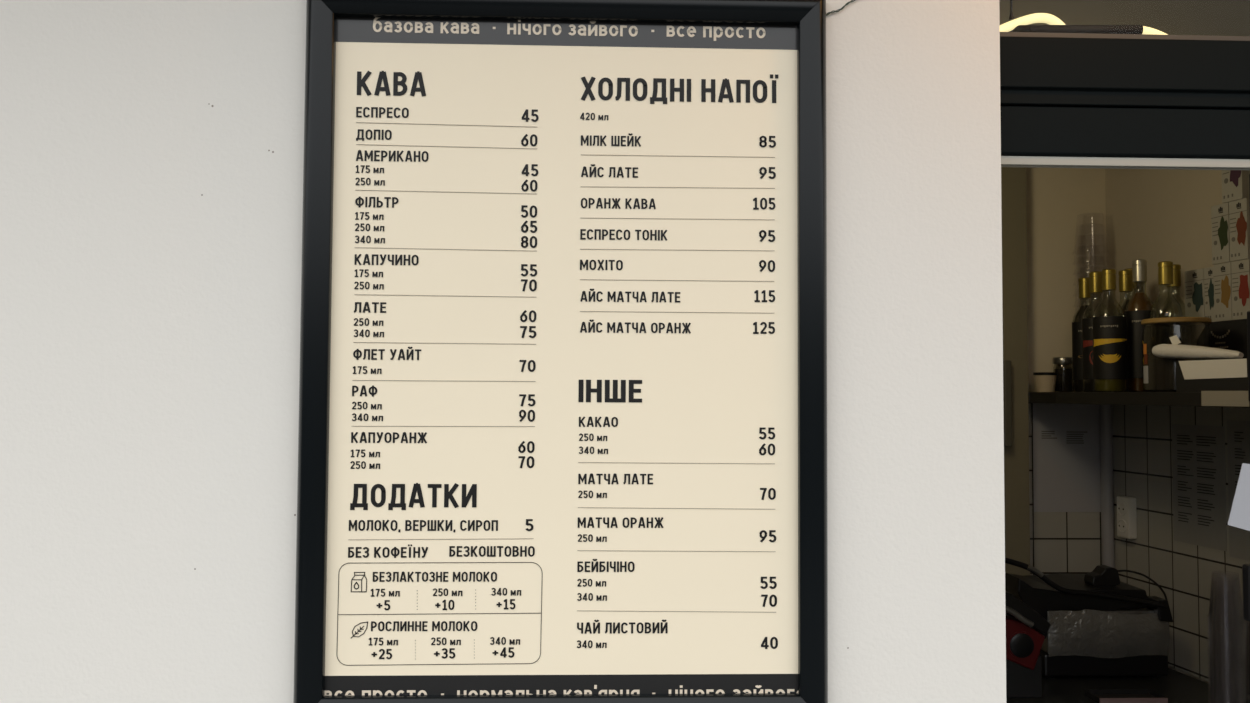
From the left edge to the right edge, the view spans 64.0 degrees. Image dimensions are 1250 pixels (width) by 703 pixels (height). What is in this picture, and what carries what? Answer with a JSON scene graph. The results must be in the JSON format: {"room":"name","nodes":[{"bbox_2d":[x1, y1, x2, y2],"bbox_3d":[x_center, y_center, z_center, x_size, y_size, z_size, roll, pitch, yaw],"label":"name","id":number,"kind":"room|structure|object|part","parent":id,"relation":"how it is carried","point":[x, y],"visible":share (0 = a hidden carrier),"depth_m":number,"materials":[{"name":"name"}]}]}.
{"room":"coffee shop exterior","nodes":[
{"label":"coffee shop exterior","id":0,"kind":"room"},
{"bbox_2d":[0,0,1005,702],"bbox_3d":[-0.074,0.151,1.260,6.400,3.000,0.130,0,-2,-2],"label":"wall","id":1,"kind":"structure","parent":0,"point":[152,151],"depth_m":1.19,"materials":[{"name":"white paint"}]},
{"bbox_2d":[293,0,827,702],"bbox_3d":[-0.070,0.002,1.188,0.626,0.873,0.026,0,-2,-2],"label":"frame","id":2,"kind":"object","parent":1,"relation":"attached to","point":[809,16],"visible":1,"depth_m":1.18,"materials":[{"name":"black metal"}]},
{"bbox_3d":[-0.366,0.000,1.178,0.035,0.872,0.026,0,-2,-2],"label":"frame rail","id":3,"kind":"part","parent":2,"relation":"part of","materials":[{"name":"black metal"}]},
{"bbox_3d":[-0.072,0.420,1.171,0.625,0.035,0.026,0,-2,-2],"label":"frame rail","id":4,"kind":"part","parent":2,"relation":"part of","materials":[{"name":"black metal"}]},
{"bbox_3d":[-0.068,-0.417,1.205,0.625,0.035,0.026,0,-2,-2],"label":"frame rail","id":5,"kind":"part","parent":2,"relation":"part of","materials":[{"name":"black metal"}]},
{"bbox_3d":[0.225,0.004,1.198,0.035,0.872,0.026,0,-2,-2],"label":"frame rail","id":6,"kind":"part","parent":2,"relation":"part of","materials":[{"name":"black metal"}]},
{"bbox_2d":[323,17,798,696],"bbox_3d":[-0.070,0.004,1.194,0.574,0.824,0.003,0,-2,-2],"label":"menu poster","id":7,"kind":"object","parent":1,"relation":"attached to","point":[563,411],"visible":1,"depth_m":1.19,"materials":[{"name":"beige paper"}]},
{"bbox_2d":[826,0,854,15],"bbox_3d":[0.321,-0.653,1.238,0.165,0.494,0.002,0,-2,-2],"label":"cable","id":8,"kind":"object","parent":1,"relation":"attached to","point":[847,3],"visible":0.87,"depth_m":1.23,"materials":[{"name":"grey plastic"}]},
{"bbox_2d":[1000,32,1249,621],"bbox_3d":[0.759,0.026,1.283,0.596,1.296,0.063,0,-2,-2],"label":"window","id":9,"kind":"structure","parent":1,"relation":"in","point":[1068,100],"depth_m":1.27,"materials":[{"name":"black metal"}]},
{"bbox_3d":[0.760,-0.239,1.279,0.596,0.012,0.010,0,-2,-2],"label":"rail","id":10,"kind":"part","parent":9,"relation":"part of","materials":[{"name":"grey metal"}]},
{"bbox_2d":[1227,463,1249,530],"bbox_3d":[0.803,0.191,1.268,0.082,0.098,0.001,0,-2,-2],"label":"leaflet","id":11,"kind":"object","parent":9,"relation":"on","point":[1239,517],"visible":1,"depth_m":1.27,"materials":[{"name":"grey paper"}]},
{"bbox_3d":[0.825,0.006,1.286,0.043,0.118,0.012,0,-2,-2],"label":"handle","id":12,"kind":"part","parent":9,"relation":"part of","materials":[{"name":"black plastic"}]},
{"bbox_2d":[1026,167,1107,391],"bbox_3d":[0.192,0.576,3.040,3.061,2.300,0.100,0,-2,-2],"label":"wall","id":13,"kind":"structure","parent":0,"point":[1066,207],"depth_m":3.07,"materials":[{"name":"beige paint"}]},
{"bbox_2d":[1003,360,1011,446],"bbox_3d":[1.121,0.153,2.941,0.023,0.254,0.034,0,-2,-2],"label":"bar","id":14,"kind":"object","parent":13,"relation":"attached to","point":[1007,386],"visible":0.83,"depth_m":2.92,"materials":[{"name":"grey metal"}]},
{"bbox_2d":[1001,167,1029,575],"bbox_3d":[-0.071,0.570,2.941,2.527,2.300,0.080,0,-2,-2],"label":"trim","id":15,"kind":"structure","parent":13,"relation":"attached to","point":[1013,179],"depth_m":2.97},
{"bbox_2d":[1028,403,1101,574],"bbox_3d":[1.330,0.519,3.029,0.279,0.725,0.006,0,-2,-2],"label":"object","id":16,"kind":"structure","parent":13,"relation":"attached to","point":[1060,542],"depth_m":3.02,"materials":[{"name":"white tile"}]},
{"bbox_2d":[1033,403,1100,511],"bbox_3d":[1.340,0.321,3.032,0.207,0.329,0.001,0,-2,-2],"label":"notice sheet","id":17,"kind":"object","parent":13,"relation":"attached to","point":[1066,437],"visible":0.97,"depth_m":3.03,"materials":[{"name":"grey paper"}]},
{"bbox_2d":[999,0,1249,35],"bbox_3d":[0.885,-0.619,2.627,4.400,0.060,2.470,0,-2,-2],"label":"ceiling","id":18,"kind":"structure","parent":0,"point":[1171,17],"depth_m":1.83,"materials":[{"name":"beige paint"}]},
{"bbox_2d":[1000,0,1167,34],"bbox_3d":[0.639,-0.529,1.435,0.308,0.216,0.068,0,-2,3],"label":"lamp","id":19,"kind":"object","parent":18,"relation":"hanging from","point":[1021,24],"visible":0.54,"depth_m":1.41,"materials":[{"name":"beige"}]},
{"bbox_3d":[0.551,-0.555,1.428,0.008,0.166,0.008,0,-2,-2],"label":"cord","id":20,"kind":"part","parent":19,"relation":"part of","materials":[{"name":"black plastic"}]},
{"bbox_2d":[1105,169,1249,699],"bbox_3d":[1.633,0.556,2.372,0.100,2.300,1.960,1,-2,-9],"label":"wall","id":21,"kind":"structure","parent":0,"point":[1155,216],"depth_m":2.84,"materials":[{"name":"beige paint"}]},
{"bbox_2d":[1100,405,1114,567],"bbox_3d":[1.453,0.430,3.014,0.035,0.547,0.034,0,-2,-2],"label":"pipe","id":22,"kind":"object","parent":21,"relation":"attached to","point":[1106,420],"visible":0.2,"depth_m":3.00,"materials":[{"name":"grey"}]},
{"bbox_2d":[1117,496,1136,538],"bbox_3d":[1.469,0.486,2.932,0.032,0.119,0.055,1,-2,-9],"label":"power socket","id":23,"kind":"object","parent":21,"relation":"attached to","point":[1126,506],"visible":1,"depth_m":2.91,"materials":[{"name":"white plastic"}]},
{"bbox_2d":[1117,519,1126,532],"bbox_3d":[1.456,0.511,2.928,0.003,0.041,0.041,1,-2,-9],"label":"outlet","id":24,"kind":"object","parent":23,"relation":"attached to","point":[1121,523],"depth_m":2.93,"materials":[{"name":"white plastic"}]},
{"bbox_2d":[1117,502,1126,515],"bbox_3d":[1.456,0.461,2.930,0.003,0.041,0.041,1,-2,-9],"label":"outlet","id":25,"kind":"object","parent":23,"relation":"attached to","point":[1121,506],"depth_m":2.93,"materials":[{"name":"white plastic"}]},
{"bbox_2d":[1028,392,1249,407],"bbox_3d":[1.428,0.109,2.274,0.334,0.032,1.579,1,-2,-9],"label":"wall shelf","id":26,"kind":"object","parent":21,"relation":"attached to","point":[1099,398],"visible":0.84,"depth_m":2.47,"materials":[{"name":"black wood"}]},
{"bbox_2d":[1033,372,1057,391],"bbox_3d":[1.230,0.090,2.925,0.067,0.058,0.067,0,-2,-2],"label":"paper cup","id":27,"kind":"object","parent":26,"relation":"on","point":[1044,381],"visible":0.9,"depth_m":2.90,"materials":[{"name":"beige paper"}]},
{"bbox_2d":[1052,357,1071,390],"bbox_3d":[1.312,0.070,2.994,0.059,0.104,0.059,0,-2,-2],"label":"spice jar","id":28,"kind":"object","parent":26,"relation":"on","point":[1064,377],"visible":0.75,"depth_m":2.97,"materials":[{"name":"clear glass"}]},
{"bbox_3d":[1.313,0.028,2.996,0.059,0.020,0.059,0,-2,-2],"label":"lid","id":29,"kind":"part","parent":28,"relation":"part of","materials":[{"name":"silver metal"}]},
{"bbox_2d":[1072,277,1095,390],"bbox_3d":[1.336,-0.048,2.899,0.073,0.332,0.073,0,-2,-2],"label":"syrup bottle","id":30,"kind":"object","parent":26,"relation":"on","point":[1085,311],"visible":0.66,"depth_m":2.89,"materials":[{"name":"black glass"}]},
{"bbox_2d":[1082,271,1102,390],"bbox_3d":[1.308,-0.054,2.773,0.073,0.334,0.073,0,-2,-2],"label":"syrup bottle","id":31,"kind":"object","parent":26,"relation":"on","point":[1095,280],"visible":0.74,"depth_m":2.76,"materials":[{"name":"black glass"}]},
{"bbox_2d":[1093,269,1126,390],"bbox_3d":[1.283,-0.055,2.647,0.081,0.325,0.082,0,-2,-2],"label":"syrup bottle","id":32,"kind":"object","parent":26,"relation":"on","point":[1109,332],"visible":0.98,"depth_m":2.61,"materials":[{"name":"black glass"}]},
{"bbox_2d":[1099,354,1120,362],"bbox_3d":[1.267,0.018,2.612,0.053,0.025,0.010,-1,-3,26],"label":"print","id":33,"kind":"object","parent":32,"relation":"attached to","point":[1103,358],"depth_m":2.61,"materials":[{"name":"yellow paper"}]},
{"bbox_2d":[1118,270,1132,390],"bbox_3d":[1.382,-0.056,2.756,0.073,0.336,0.073,0,-2,-2],"label":"syrup bottle","id":34,"kind":"object","parent":26,"relation":"on","point":[1125,276],"visible":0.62,"depth_m":2.75,"materials":[{"name":"gold glass"}]},
{"bbox_2d":[1119,268,1143,391],"bbox_3d":[1.457,-0.060,2.879,0.073,0.356,0.073,0,-2,-2],"label":"syrup bottle","id":35,"kind":"object","parent":26,"relation":"on","point":[1124,308],"visible":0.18,"depth_m":2.87,"materials":[{"name":"clear glass"}]},
{"bbox_2d":[1124,259,1155,390],"bbox_3d":[1.369,-0.068,2.656,0.075,0.352,0.075,0,-2,-2],"label":"syrup bottle","id":36,"kind":"object","parent":26,"relation":"on","point":[1140,307],"visible":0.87,"depth_m":2.63,"materials":[{"name":"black glass"}]},
{"bbox_2d":[1151,261,1181,390],"bbox_3d":[1.384,-0.063,2.557,0.074,0.334,0.074,0,-2,-2],"label":"syrup bottle","id":37,"kind":"object","parent":26,"relation":"on","point":[1160,334],"visible":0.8,"depth_m":2.54,"materials":[{"name":"clear glass"}]},
{"bbox_2d":[1166,264,1185,344],"bbox_3d":[1.453,-0.061,2.644,0.070,0.338,0.070,0,-2,-2],"label":"syrup bottle","id":38,"kind":"object","parent":26,"relation":"on","point":[1176,267],"visible":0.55,"depth_m":2.63,"materials":[{"name":"clear glass"}]},
{"bbox_2d":[1141,317,1211,389],"bbox_3d":[1.349,0.010,2.446,0.151,0.179,0.151,0,-2,-2],"label":"storage jar","id":39,"kind":"object","parent":26,"relation":"on","point":[1159,373],"visible":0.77,"depth_m":2.41,"materials":[{"name":"clear glass"}]},
{"bbox_3d":[1.349,-0.073,2.450,0.151,0.012,0.151,0,-2,-2],"label":"lid","id":40,"kind":"part","parent":39,"relation":"part of","materials":[{"name":"brown wood"}]},
{"bbox_2d":[1176,358,1247,391],"bbox_3d":[1.311,0.053,2.198,0.045,0.071,0.224,1,-2,-9],"label":"card holder","id":41,"kind":"object","parent":26,"relation":"on","point":[1241,383],"visible":0.51,"depth_m":2.20,"materials":[{"name":"black"}]},
{"bbox_2d":[1152,344,1243,358],"bbox_3d":[1.298,-0.001,2.273,0.033,0.044,0.264,1,-2,-9],"label":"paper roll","id":42,"kind":"object","parent":41,"relation":"on","point":[1178,351],"visible":0.98,"depth_m":2.27,"materials":[{"name":"white paper"}]},
{"bbox_2d":[1169,335,1180,344],"bbox_3d":[1.286,-0.025,2.337,0.001,0.025,0.038,1,-2,-9],"label":"price card","id":43,"kind":"object","parent":42,"relation":"on","point":[1175,340],"visible":1,"depth_m":2.34,"materials":[{"name":"white paper"}]},
{"bbox_2d":[1179,359,1246,379],"bbox_3d":[1.288,0.039,2.196,0.001,0.043,0.202,1,-2,-9],"label":"paper sheet","id":44,"kind":"object","parent":41,"relation":"attached to","point":[1221,368],"visible":1,"depth_m":2.19,"materials":[{"name":"white paper"}]},
{"bbox_2d":[1186,319,1247,359],"bbox_3d":[1.531,0.011,2.404,0.088,0.176,0.402,1,-2,-9],"label":"carton","id":45,"kind":"object","parent":26,"relation":"on","point":[1232,334],"visible":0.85,"depth_m":2.48,"materials":[{"name":"black cardboard"}]},
{"bbox_2d":[1184,268,1204,316],"bbox_3d":[1.508,-0.141,2.590,0.076,0.140,0.068,1,-2,-9],"label":"carton","id":46,"kind":"object","parent":45,"relation":"on","point":[1194,279],"visible":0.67,"depth_m":2.58,"materials":[{"name":"grey"}]},
{"bbox_2d":[1184,279,1202,306],"bbox_3d":[1.470,-0.132,2.584,0.001,0.102,0.067,1,-2,-9],"label":"print","id":47,"kind":"object","parent":46,"relation":"attached to","point":[1193,287],"depth_m":2.59,"materials":[{"name":"grey"}]},
{"bbox_2d":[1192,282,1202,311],"bbox_3d":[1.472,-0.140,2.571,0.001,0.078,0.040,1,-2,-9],"label":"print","id":48,"kind":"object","parent":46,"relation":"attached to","point":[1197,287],"depth_m":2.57,"materials":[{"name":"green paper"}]},
{"bbox_2d":[1204,267,1214,321],"bbox_3d":[1.516,-0.143,2.538,0.076,0.140,0.036,1,-2,-9],"label":"carton","id":49,"kind":"object","parent":45,"relation":"on","point":[1208,272],"visible":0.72,"depth_m":2.53,"materials":[{"name":"grey"}]},
{"bbox_2d":[1208,278,1213,309],"bbox_3d":[1.480,-0.145,2.525,0.001,0.083,0.022,1,-2,-9],"label":"print","id":50,"kind":"object","parent":49,"relation":"attached to","point":[1210,280],"depth_m":2.53,"materials":[{"name":"green paper"}]},
{"bbox_2d":[1213,262,1231,321],"bbox_3d":[1.520,-0.147,2.490,0.076,0.144,0.057,1,-2,-9],"label":"carton","id":51,"kind":"object","parent":45,"relation":"on","point":[1222,281],"visible":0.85,"depth_m":2.48,"materials":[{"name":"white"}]},
{"bbox_2d":[1211,202,1229,264],"bbox_3d":[1.520,-0.293,2.500,0.076,0.148,0.057,1,-2,-9],"label":"carton","id":52,"kind":"object","parent":51,"relation":"on","point":[1219,213],"visible":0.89,"depth_m":2.49,"materials":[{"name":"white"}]},
{"bbox_2d":[1211,214,1227,259],"bbox_3d":[1.483,-0.284,2.493,0.008,0.108,0.056,0,-2,-2],"label":"print","id":53,"kind":"object","parent":52,"relation":"attached to","point":[1219,222],"depth_m":2.49,"materials":[{"name":"grey paper"}]},
{"bbox_2d":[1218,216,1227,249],"bbox_3d":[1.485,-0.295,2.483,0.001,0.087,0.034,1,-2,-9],"label":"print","id":54,"kind":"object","parent":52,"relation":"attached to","point":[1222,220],"depth_m":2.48,"materials":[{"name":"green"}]},
{"bbox_2d":[1213,274,1228,317],"bbox_3d":[1.483,-0.138,2.483,0.001,0.105,0.057,1,-2,-9],"label":"print","id":55,"kind":"object","parent":51,"relation":"attached to","point":[1221,281],"depth_m":2.49,"materials":[{"name":"grey"}]},
{"bbox_2d":[1221,275,1230,307],"bbox_3d":[1.485,-0.148,2.472,0.001,0.082,0.033,1,-2,-9],"label":"print","id":56,"kind":"object","parent":51,"relation":"attached to","point":[1225,279],"depth_m":2.47,"materials":[{"name":"orange"}]},
{"bbox_2d":[1231,259,1249,319],"bbox_3d":[1.530,-0.149,2.432,0.076,0.144,0.057,1,-2,-9],"label":"carton","id":57,"kind":"object","parent":45,"relation":"on","point":[1240,270],"visible":0.99,"depth_m":2.42,"materials":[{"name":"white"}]},
{"bbox_2d":[1229,198,1249,261],"bbox_3d":[1.530,-0.295,2.442,0.076,0.148,0.057,1,-2,-9],"label":"carton","id":58,"kind":"object","parent":57,"relation":"on","point":[1239,210],"visible":0.98,"depth_m":2.43,"materials":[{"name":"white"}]},
{"bbox_2d":[1221,170,1249,202],"bbox_3d":[1.528,-0.443,2.465,0.076,0.148,0.066,1,-2,-9],"label":"carton","id":59,"kind":"object","parent":58,"relation":"on","point":[1235,183],"visible":0.44,"depth_m":2.45,"materials":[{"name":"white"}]},
{"bbox_2d":[1223,172,1232,198],"bbox_3d":[1.491,-0.434,2.459,0.001,0.108,0.065,1,-2,-9],"label":"print","id":60,"kind":"object","parent":59,"relation":"attached to","point":[1227,176],"depth_m":2.47,"materials":[{"name":"grey paper"}]},
{"bbox_2d":[1230,170,1240,186],"bbox_3d":[1.493,-0.442,2.445,0.001,0.083,0.038,1,-2,-9],"label":"print","id":61,"kind":"object","parent":59,"relation":"attached to","point":[1235,175],"depth_m":2.44,"materials":[{"name":"purple"}]},
{"bbox_2d":[1229,210,1246,256],"bbox_3d":[1.493,-0.286,2.435,0.008,0.108,0.056,0,-2,-2],"label":"print","id":62,"kind":"object","parent":58,"relation":"attached to","point":[1237,218],"depth_m":2.43,"materials":[{"name":"grey paper"}]},
{"bbox_2d":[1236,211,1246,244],"bbox_3d":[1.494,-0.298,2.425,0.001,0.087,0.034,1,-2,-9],"label":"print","id":63,"kind":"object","parent":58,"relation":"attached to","point":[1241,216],"depth_m":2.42,"materials":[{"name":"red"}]},
{"bbox_2d":[1232,271,1248,315],"bbox_3d":[1.493,-0.140,2.426,0.008,0.105,0.056,0,-2,-2],"label":"print","id":64,"kind":"object","parent":57,"relation":"attached to","point":[1240,279],"depth_m":2.43,"materials":[{"name":"grey"}]},
{"bbox_2d":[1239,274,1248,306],"bbox_3d":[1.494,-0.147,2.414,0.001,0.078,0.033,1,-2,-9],"label":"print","id":65,"kind":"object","parent":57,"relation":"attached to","point":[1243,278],"depth_m":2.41,"materials":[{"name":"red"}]},
{"bbox_2d":[1201,391,1249,406],"bbox_3d":[1.281,0.100,2.136,0.001,0.033,0.135,1,-2,-9],"label":"label","id":66,"kind":"object","parent":26,"relation":"attached to","point":[1208,398],"visible":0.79,"depth_m":2.13,"materials":[{"name":"beige paper"}]},
{"bbox_2d":[1112,405,1249,696],"bbox_3d":[1.603,0.488,2.235,0.006,0.725,1.614,1,-2,-9],"label":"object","id":67,"kind":"structure","parent":21,"relation":"attached to","point":[1209,641],"depth_m":2.75,"materials":[{"name":"white tile"}]},
{"bbox_2d":[1172,424,1226,550],"bbox_3d":[1.529,0.357,2.667,0.001,0.320,0.193,1,-2,-9],"label":"notice sheet","id":68,"kind":"object","parent":21,"relation":"attached to","point":[1198,451],"visible":1,"depth_m":2.66,"materials":[{"name":"grey paper"}]},
{"bbox_2d":[1227,420,1249,560],"bbox_3d":[1.559,0.347,2.487,0.001,0.348,0.154,1,-2,-9],"label":"notice sheet","id":69,"kind":"object","parent":21,"relation":"attached to","point":[1238,431],"visible":0.53,"depth_m":2.53,"materials":[{"name":"grey paper"}]},
{"bbox_3d":[-0.010,1.591,-0.864,12.000,0.050,12.000,0,-2,-2],"label":"floor","id":70,"kind":"structure","parent":0,"visible":0},
{"bbox_3d":[0.574,1.297,2.408,1.771,0.812,0.950,0,-2,-2],"label":"base cabinet","id":71,"kind":"object","parent":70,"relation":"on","visible":0},
{"bbox_2d":[1006,668,1249,702],"bbox_3d":[0.651,0.875,2.449,1.942,0.035,1.072,0,-2,-2],"label":"countertop","id":72,"kind":"structure","parent":71,"relation":"on","point":[1178,687],"depth_m":2.57,"materials":[{"name":"black laminate"}]},
{"bbox_2d":[1005,605,1044,697],"bbox_3d":[0.962,0.734,2.508,0.162,0.253,0.112,0,-2,-2],"label":"kitchen appliance","id":73,"kind":"object","parent":72,"relation":"on","point":[1024,644],"depth_m":2.48,"materials":[{"name":"red plastic"}]},
{"bbox_3d":[0.945,0.642,2.462,0.123,0.074,0.015,0,-2,-2],"label":"steel handle","id":74,"kind":"part","parent":73,"relation":"part of","materials":[{"name":"silver metal"}]},
{"bbox_2d":[1005,591,1050,633],"bbox_3d":[0.980,0.645,2.504,0.154,0.113,0.050,0,-2,-2],"label":"cover","id":75,"kind":"object","parent":73,"relation":"on","point":[1041,624],"visible":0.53,"depth_m":2.48,"materials":[{"name":"black plastic"}]},
{"bbox_2d":[1005,557,1172,677],"bbox_3d":[1.224,0.708,2.766,0.509,0.330,0.288,0,-2,-2],"label":"coffee machine","id":76,"kind":"object","parent":72,"relation":"on","point":[1102,624],"visible":0.9,"depth_m":2.64,"materials":[{"name":"black metal"}]},
{"bbox_3d":[1.237,0.689,2.776,0.398,0.160,0.240,0,-2,-2],"label":"lid","id":77,"kind":"part","parent":76,"relation":"part of","materials":[{"name":"black plastic"}]},
{"bbox_3d":[1.268,0.750,2.776,0.307,0.112,0.248,0,-2,-2],"label":"plate","id":78,"kind":"part","parent":76,"relation":"part of","materials":[{"name":"silver metal"}]},
{"bbox_3d":[1.303,0.614,2.732,0.077,0.054,0.050,0,-2,-2],"label":"knob","id":79,"kind":"part","parent":76,"relation":"part of","materials":[{"name":"black plastic"}]},
{"bbox_3d":[1.411,0.639,2.724,0.138,0.088,0.006,0,-2,-2],"label":"cord","id":80,"kind":"part","parent":76,"relation":"part of","materials":[{"name":"black plastic"}]},
{"bbox_2d":[1085,689,1167,702],"bbox_3d":[1.238,0.853,2.472,0.168,0.015,0.075,0,-2,-2],"label":"box","id":81,"kind":"object","parent":72,"relation":"on","point":[1097,695],"visible":1,"depth_m":2.49,"materials":[{"name":"red"}]}
]}

